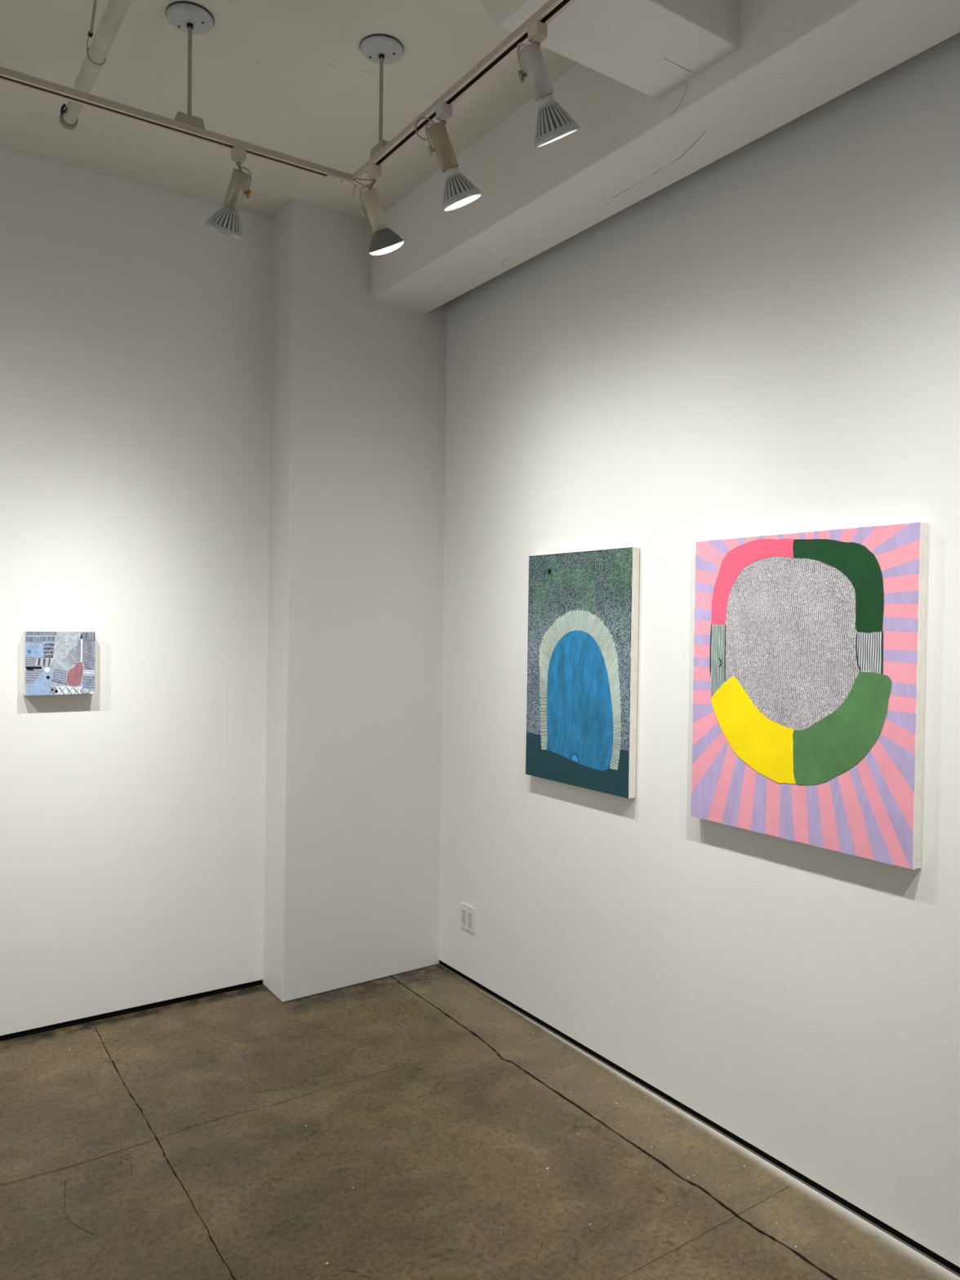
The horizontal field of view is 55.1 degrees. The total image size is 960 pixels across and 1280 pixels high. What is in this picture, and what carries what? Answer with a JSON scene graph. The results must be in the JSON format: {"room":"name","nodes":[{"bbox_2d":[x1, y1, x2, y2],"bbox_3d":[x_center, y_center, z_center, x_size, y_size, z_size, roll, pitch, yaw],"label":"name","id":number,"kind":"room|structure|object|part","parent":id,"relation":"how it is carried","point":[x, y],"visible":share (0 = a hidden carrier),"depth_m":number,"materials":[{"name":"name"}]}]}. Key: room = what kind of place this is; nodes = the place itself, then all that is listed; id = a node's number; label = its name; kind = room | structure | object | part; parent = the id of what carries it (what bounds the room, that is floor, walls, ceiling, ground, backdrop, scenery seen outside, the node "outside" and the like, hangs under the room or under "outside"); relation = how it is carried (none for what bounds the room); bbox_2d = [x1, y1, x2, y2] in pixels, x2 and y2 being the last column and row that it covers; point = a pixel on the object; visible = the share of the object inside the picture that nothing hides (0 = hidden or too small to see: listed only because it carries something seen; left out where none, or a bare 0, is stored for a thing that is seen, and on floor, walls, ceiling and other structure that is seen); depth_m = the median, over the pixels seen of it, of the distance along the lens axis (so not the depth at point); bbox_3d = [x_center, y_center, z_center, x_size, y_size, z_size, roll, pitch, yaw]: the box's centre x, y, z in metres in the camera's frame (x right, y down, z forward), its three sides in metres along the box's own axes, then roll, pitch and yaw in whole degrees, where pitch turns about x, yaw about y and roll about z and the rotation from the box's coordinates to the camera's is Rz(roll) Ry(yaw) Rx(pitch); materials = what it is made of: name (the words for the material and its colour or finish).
{"room":"art gallery","nodes":[
{"label":"art gallery","id":0,"kind":"room"},
{"bbox_2d":[0,148,273,1035],"bbox_3d":[-2.157,-0.245,3.442,4.800,3.576,0.150,0,1,-34],"label":"wall","id":1,"kind":"structure","parent":0,"point":[135,332],"depth_m":3.83,"materials":[{"name":"white paint"}]},
{"bbox_2d":[22,631,95,695],"bbox_3d":[-1.670,0.090,3.659,0.258,0.250,0.051,0,1,-34],"label":"painting","id":2,"kind":"object","parent":1,"relation":"attached to","point":[55,662],"visible":1,"depth_m":3.63,"materials":[{"name":"paint"}]},
{"bbox_2d":[0,979,262,1041],"bbox_3d":[-2.533,1.555,3.191,3.900,0.024,0.066,0,1,-34],"label":"baseboard","id":3,"kind":"structure","parent":1,"relation":"attached to","point":[120,1012],"depth_m":3.86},
{"bbox_2d":[262,199,447,1002],"bbox_3d":[-0.569,-0.227,4.317,0.830,3.600,0.286,0,1,-34],"label":"wall pillar","id":4,"kind":"structure","parent":0,"point":[357,411],"depth_m":4.15,"materials":[{"name":"paint"}]},
{"bbox_2d":[0,963,959,1279],"bbox_3d":[-0.674,1.701,1.298,4.850,0.153,5.650,0,1,-34],"label":"floor","id":5,"kind":"structure","parent":0,"point":[128,1152],"depth_m":2.82,"materials":[{"name":"concrete"}]},
{"bbox_2d":[0,0,959,313],"bbox_3d":[-0.626,-1.806,1.234,4.850,0.632,5.650,0,1,-34],"label":"ceiling","id":6,"kind":"structure","parent":0,"point":[657,92],"depth_m":2.99,"materials":[{"name":"paint"}]},
{"bbox_2d":[58,0,131,129],"bbox_3d":[-0.092,-1.735,1.166,0.062,0.200,4.534,0,1,-34],"label":"ceiling pipe","id":7,"kind":"object","parent":6,"relation":"hanging from","point":[113,15],"visible":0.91,"depth_m":2.65,"materials":[{"name":"grey metal"}]},
{"bbox_2d":[0,0,575,197],"bbox_3d":[-0.657,-1.625,0.515,3.392,0.410,4.087,0,1,-34],"label":"track","id":8,"kind":"object","parent":6,"relation":"hanging from","point":[190,19],"visible":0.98,"depth_m":2.73,"materials":[{"name":"beige metal"}]},
{"bbox_3d":[-1.808,-1.528,2.139,3.311,0.020,0.033,0,1,-34],"label":"rail","id":9,"kind":"part","parent":8,"relation":"part of","materials":[{"name":"white metal"}]},
{"bbox_3d":[-0.869,-1.705,2.756,0.012,0.278,0.012,0,1,-34],"label":"stem","id":10,"kind":"part","parent":8,"relation":"part of","materials":[{"name":"white metal"}]},
{"bbox_2d":[204,145,252,239],"bbox_3d":[-0.792,-1.391,2.894,0.120,0.253,0.170,0,1,-34],"label":"track spotlight","id":11,"kind":"object","parent":8,"relation":"hanging from","point":[225,220],"visible":1,"depth_m":2.87,"materials":[{"name":"grey metal"}]},
{"bbox_3d":[-0.811,-1.319,2.921,0.120,0.106,0.108,0,1,-34],"label":"bulb","id":12,"kind":"part","parent":11,"relation":"part of","materials":[{"name":"white ceramic"}]},
{"bbox_3d":[-0.727,-1.398,2.885,0.023,0.027,0.027,0,1,-34],"label":"knob","id":13,"kind":"part","parent":11,"relation":"part of","materials":[{"name":"gold metal"}]},
{"bbox_2d":[352,163,403,255],"bbox_3d":[-0.333,-1.384,2.997,0.174,0.258,0.120,0,1,-34],"label":"track spotlight","id":14,"kind":"object","parent":8,"relation":"hanging from","point":[384,240],"visible":1,"depth_m":2.96,"materials":[{"name":"metal"}]},
{"bbox_3d":[-0.378,-1.378,2.970,0.025,0.027,0.026,0,1,-34],"label":"knob","id":15,"kind":"part","parent":14,"relation":"part of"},
{"bbox_3d":[-0.307,-1.303,3.018,0.106,0.089,0.119,0,1,-34],"label":"bulb","id":16,"kind":"part","parent":14,"relation":"part of","materials":[{"name":"grey metal"}]},
{"bbox_3d":[-0.312,-1.704,2.905,0.012,0.286,0.012,0,1,-34],"label":"stem","id":17,"kind":"part","parent":8,"relation":"part of","materials":[{"name":"white metal"}]},
{"bbox_2d":[414,102,482,211],"bbox_3d":[-0.084,-1.368,2.625,0.194,0.270,0.120,0,1,-34],"label":"track spotlight","id":18,"kind":"object","parent":8,"relation":"hanging from","point":[459,192],"visible":1,"depth_m":2.60,"materials":[{"name":"metal"}]},
{"bbox_3d":[-0.139,-1.388,2.615,0.023,0.027,0.026,1,1,8],"label":"knob","id":19,"kind":"part","parent":18,"relation":"part of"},
{"bbox_3d":[-0.052,-1.294,2.649,0.114,0.122,0.120,0,1,-34],"label":"bulb","id":20,"kind":"part","parent":18,"relation":"part of","materials":[{"name":"white ceramic"}]},
{"bbox_3d":[0.712,-1.479,1.395,0.033,0.020,4.000,0,1,-34],"label":"rail","id":21,"kind":"part","parent":8,"relation":"part of","materials":[{"name":"white metal"}]},
{"bbox_2d":[516,19,579,148],"bbox_3d":[0.165,-1.365,2.303,0.182,0.256,0.120,0,1,-34],"label":"track spotlight","id":22,"kind":"object","parent":8,"relation":"hanging from","point":[553,122],"visible":1,"depth_m":2.27,"materials":[{"name":"metal"}]},
{"bbox_3d":[0.105,-1.394,2.276,0.023,0.027,0.026,1,1,14],"label":"knob","id":23,"kind":"part","parent":22,"relation":"part of","materials":[{"name":"metal"}]},
{"bbox_3d":[0.195,-1.301,2.325,0.116,0.127,0.113,1,1,7],"label":"bulb","id":24,"kind":"part","parent":22,"relation":"part of","materials":[{"name":"white ceramic"}]},
{"bbox_2d":[438,31,959,1266],"bbox_3d":[1.241,-0.180,2.486,0.150,3.576,5.550,0,1,-34],"label":"wall","id":25,"kind":"structure","parent":0,"point":[766,340],"depth_m":3.00,"materials":[{"name":"white paint"}]},
{"bbox_2d":[460,902,475,933],"bbox_3d":[-0.058,1.284,4.256,0.008,0.115,0.119,0,1,-34],"label":"wall outlet","id":26,"kind":"object","parent":25,"relation":"attached to","point":[467,912],"visible":1,"depth_m":4.25,"materials":[{"name":"plastic"}]},
{"bbox_2d":[462,908,466,924],"bbox_3d":[-0.073,1.284,4.274,0.003,0.067,0.033,0,1,-34],"label":"receptacle","id":27,"kind":"object","parent":26,"relation":"attached to","point":[464,910],"depth_m":4.27,"materials":[{"name":"plastic"}]},
{"bbox_2d":[467,911,471,927],"bbox_3d":[-0.047,1.285,4.235,0.003,0.067,0.033,0,1,-34],"label":"receptacle","id":28,"kind":"object","parent":26,"relation":"attached to","point":[469,913],"depth_m":4.23,"materials":[{"name":"plastic"}]},
{"bbox_2d":[525,546,639,798],"bbox_3d":[0.384,0.112,3.580,0.039,0.908,0.617,0,1,-34],"label":"painting","id":29,"kind":"object","parent":25,"relation":"attached to","point":[584,606],"visible":1,"depth_m":3.52,"materials":[{"name":"paint"}]},
{"bbox_2d":[439,960,959,1274],"bbox_3d":[1.251,1.622,2.392,0.056,0.024,5.300,0,1,-34],"label":"baseboard","id":30,"kind":"structure","parent":25,"relation":"attached to","point":[935,1256],"depth_m":2.96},
{"bbox_2d":[690,521,928,870],"bbox_3d":[0.944,0.139,2.750,0.044,0.916,0.780,0,1,-34],"label":"painting","id":31,"kind":"object","parent":25,"relation":"attached to","point":[810,646],"visible":1,"depth_m":2.66,"materials":[{"name":"paint"}]}
]}

